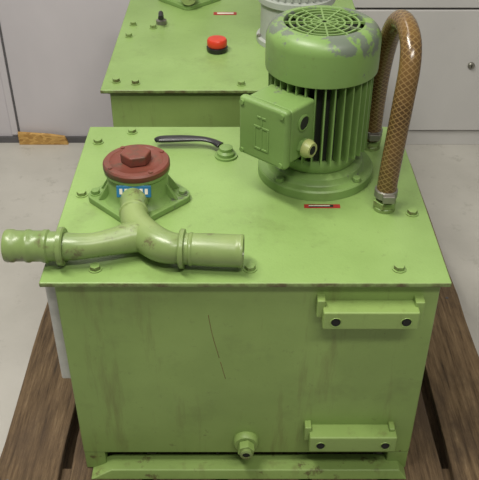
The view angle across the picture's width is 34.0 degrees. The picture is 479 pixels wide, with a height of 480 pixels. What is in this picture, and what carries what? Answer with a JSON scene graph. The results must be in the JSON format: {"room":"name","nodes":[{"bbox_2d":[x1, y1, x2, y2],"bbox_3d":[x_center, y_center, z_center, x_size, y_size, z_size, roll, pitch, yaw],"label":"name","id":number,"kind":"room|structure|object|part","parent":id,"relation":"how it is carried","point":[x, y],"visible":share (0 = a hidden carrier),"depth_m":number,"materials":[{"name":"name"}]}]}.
{"room":"plant room","nodes":[
{"label":"plant room","id":0,"kind":"room"},
{"bbox_2d":[0,0,129,135],"bbox_3d":[0.008,-1.474,2.010,8.000,2.700,0.120,0,36,0],"label":"wall","id":1,"kind":"structure","parent":0,"point":[59,52],"depth_m":2.58,"materials":[{"name":"white paint"}]},
{"bbox_2d":[0,36,17,134],"bbox_3d":[-0.781,-1.444,1.952,0.022,2.660,0.008,0,36,0],"label":"panel","id":2,"kind":"object","parent":1,"relation":"attached to","point":[3,71],"visible":1,"depth_m":2.64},
{"bbox_2d":[0,25,19,131],"bbox_3d":[-1.417,-1.446,1.954,2.956,2.660,0.003,0,36,0],"label":"batten","id":3,"kind":"object","parent":1,"relation":"attached to","point":[2,41],"visible":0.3,"depth_m":2.61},
{"bbox_2d":[0,136,86,142],"bbox_3d":[-1.942,-0.352,2.744,4.100,0.022,0.010,0,36,0],"label":"baseboard","id":4,"kind":"structure","parent":1,"relation":"attached to","point":[3,139],"depth_m":2.74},
{"bbox_2d":[0,143,478,455],"bbox_3d":[0.008,1.017,0.964,8.000,0.100,4.500,0,36,0],"label":"floor","id":5,"kind":"structure","parent":0,"point":[36,180],"depth_m":2.37,"materials":[{"name":"concrete"}]},
{"bbox_2d":[18,132,68,144],"bbox_3d":[-0.682,-0.354,2.727,0.170,0.046,0.012,0,36,0],"label":"board","id":6,"kind":"object","parent":5,"relation":"on","point":[25,138],"visible":1,"depth_m":2.72,"materials":[{"name":"brown wood"}]},
{"bbox_2d":[0,163,478,479],"bbox_3d":[0.033,0.178,1.931,0.990,0.121,1.269,0,36,0],"label":"wooden pallet","id":7,"kind":"object","parent":5,"relation":"on","point":[44,440],"visible":0.16,"depth_m":1.60,"materials":[{"name":"brown wood"}]},
{"bbox_2d":[100,0,355,126],"bbox_3d":[0.005,-0.335,2.114,0.634,0.492,0.613,0,36,0],"label":"tank","id":8,"kind":"object","parent":7,"relation":"on","point":[156,75],"depth_m":1.86,"materials":[{"name":"green metal"}]},
{"bbox_2d":[156,11,166,24],"bbox_3d":[-0.207,-0.583,2.059,0.028,0.040,0.055,0,36,0],"label":"toggle switch","id":9,"kind":"object","parent":8,"relation":"on","point":[161,20],"visible":1,"depth_m":2.07,"materials":[{"name":"metal"}]},
{"bbox_3d":[-0.204,-0.589,2.047,0.015,0.017,0.043,0,36,0],"label":"valve lever","id":10,"kind":"part","parent":9,"relation":"part of","materials":[{"name":"black plastic"}]},
{"bbox_2d":[159,0,219,9],"bbox_3d":[-0.142,-0.720,2.200,0.152,0.097,0.152,-30,46,-35],"label":"housing","id":11,"kind":"object","parent":8,"relation":"on","point":[183,4],"visible":1,"depth_m":2.18,"materials":[{"name":"green paint"}]},
{"bbox_3d":[-0.055,-0.479,1.922,0.052,0.033,0.052,0,36,0],"label":"red breather knob","id":12,"kind":"part","parent":8,"relation":"part of","materials":[{"name":"red plastic"}]},
{"bbox_3d":[-0.055,-0.472,1.928,0.052,0.014,0.052,0,36,0],"label":"knob","id":13,"kind":"part","parent":8,"relation":"part of","materials":[{"name":"black plastic"}]},
{"bbox_3d":[-0.040,-0.619,2.142,0.063,0.001,0.020,0,36,0],"label":"label frame","id":14,"kind":"part","parent":8,"relation":"part of","materials":[{"name":"red plastic"}]},
{"bbox_2d":[256,0,335,46],"bbox_3d":[0.141,-0.608,1.928,0.196,0.234,0.196,0,36,0],"label":"motor housing","id":15,"kind":"object","parent":8,"relation":"on","point":[270,9],"visible":0.33,"depth_m":1.88,"materials":[{"name":"metal"}]},
{"bbox_2d":[39,127,451,478],"bbox_3d":[0.007,0.099,1.525,0.637,0.483,0.534,0,36,0],"label":"tank","id":16,"kind":"object","parent":7,"relation":"on","point":[320,341],"depth_m":1.33,"materials":[{"name":"green metal"}]},
{"bbox_2d":[76,192,87,197],"bbox_3d":[-0.282,-0.081,1.402,0.022,0.002,0.022,0,36,0],"label":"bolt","id":17,"kind":"object","parent":16,"relation":"in","point":[78,194],"depth_m":1.40,"materials":[{"name":"green paint"}]},
{"bbox_2d":[88,265,101,272],"bbox_3d":[-0.226,0.045,1.228,0.022,0.002,0.022,0,36,0],"label":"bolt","id":18,"kind":"object","parent":16,"relation":"in","point":[91,268],"depth_m":1.22,"materials":[{"name":"green paint"}]},
{"bbox_2d":[1,200,243,268],"bbox_3d":[-0.178,-0.006,1.243,0.372,0.063,0.133,0,36,0],"label":"fitting","id":19,"kind":"object","parent":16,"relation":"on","point":[137,231],"visible":1,"depth_m":1.20,"materials":[{"name":"green paint"}]},
{"bbox_2d":[88,144,189,221],"bbox_3d":[-0.177,-0.107,1.355,0.152,0.097,0.152,-30,46,-35],"label":"housing","id":20,"kind":"object","parent":16,"relation":"on","point":[139,172],"visible":0.88,"depth_m":1.34,"materials":[{"name":"green paint"}]},
{"bbox_3d":[-0.177,-0.081,1.314,0.058,0.019,0.009,0,36,0],"label":"tag plate","id":21,"kind":"part","parent":20,"relation":"part of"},
{"bbox_2d":[104,168,173,211],"bbox_3d":[-0.177,-0.104,1.368,0.124,0.055,0.124,0,36,0],"label":"filler neck","id":22,"kind":"object","parent":20,"relation":"on","point":[156,188],"depth_m":1.32,"materials":[{"name":"green paint"}]},
{"bbox_3d":[-0.177,-0.077,1.387,0.180,0.012,0.180,0,36,0],"label":"plate","id":23,"kind":"part","parent":20,"relation":"part of","materials":[{"name":"green paint"}]},
{"bbox_3d":[-0.084,-0.185,1.525,0.168,0.024,0.044,13,38,17],"label":"lever handle","id":24,"kind":"part","parent":16,"relation":"part of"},
{"bbox_3d":[-0.026,-0.164,1.513,0.044,0.004,0.044,10,37,14],"label":"hub plate","id":25,"kind":"part","parent":16,"relation":"part of","materials":[{"name":"green paint"}]},
{"bbox_3d":[0.009,-0.080,1.409,0.634,0.009,0.510,0,36,0],"label":"lid","id":26,"kind":"part","parent":16,"relation":"part of","materials":[{"name":"green paint"}]},
{"bbox_3d":[0.017,0.425,1.471,0.586,0.020,0.043,0,36,0],"label":"rail","id":27,"kind":"part","parent":16,"relation":"part of","materials":[{"name":"green metal"}]},
{"bbox_2d":[243,266,256,272],"bbox_3d":[0.017,0.045,1.228,0.022,0.002,0.022,0,36,0],"label":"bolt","id":28,"kind":"object","parent":16,"relation":"in","point":[246,269],"depth_m":1.22,"materials":[{"name":"green paint"}]},
{"bbox_2d":[239,5,381,200],"bbox_3d":[0.123,-0.235,1.369,0.213,0.288,0.268,27,44,32],"label":"motor","id":29,"kind":"object","parent":16,"relation":"on","point":[306,130],"visible":1,"depth_m":1.30,"materials":[{"name":"green paint"}]},
{"bbox_3d":[0.042,-0.179,1.297,0.102,0.107,0.018,27,44,32],"label":"terminal lid","id":30,"kind":"part","parent":29,"relation":"part of","materials":[{"name":"green paint"}]},
{"bbox_2d":[284,7,364,35],"bbox_3d":[0.141,-0.362,1.303,0.133,0.004,0.133,0,36,0],"label":"grille","id":31,"kind":"object","parent":29,"relation":"attached to","point":[335,23],"depth_m":1.31,"materials":[{"name":"green metal"}]},
{"bbox_3d":[0.144,-0.059,1.372,0.063,0.001,0.011,0,36,0],"label":"label frame","id":32,"kind":"part","parent":16,"relation":"part of","materials":[{"name":"red plastic"}]},
{"bbox_2d":[364,9,421,213],"bbox_3d":[0.260,-0.244,1.360,0.058,0.313,0.266,0,36,0],"label":"hose","id":33,"kind":"object","parent":16,"relation":"attached to","point":[400,25],"visible":0.88,"depth_m":1.29,"materials":[{"name":"brown rubber"}]},
{"bbox_2d":[392,265,405,272],"bbox_3d":[0.250,0.045,1.228,0.022,0.002,0.022,0,36,0],"label":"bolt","id":34,"kind":"object","parent":16,"relation":"in","point":[395,268],"depth_m":1.22,"materials":[{"name":"green paint"}]},
{"bbox_2d":[406,211,418,216],"bbox_3d":[0.298,-0.046,1.354,0.022,0.002,0.022,0,36,0],"label":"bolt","id":35,"kind":"object","parent":16,"relation":"in","point":[408,213],"depth_m":1.35,"materials":[{"name":"green paint"}]},
{"bbox_2d":[352,0,478,143],"bbox_3d":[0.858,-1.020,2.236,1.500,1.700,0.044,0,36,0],"label":"tall cabinet","id":36,"kind":"object","parent":5,"relation":"on","point":[446,103],"visible":0.35,"depth_m":2.56,"materials":[{"name":"metal"}]},
{"bbox_3d":[0.858,-1.221,2.097,1.500,1.211,0.034,0,36,0],"label":"door","id":37,"kind":"part","parent":36,"relation":"part of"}
]}

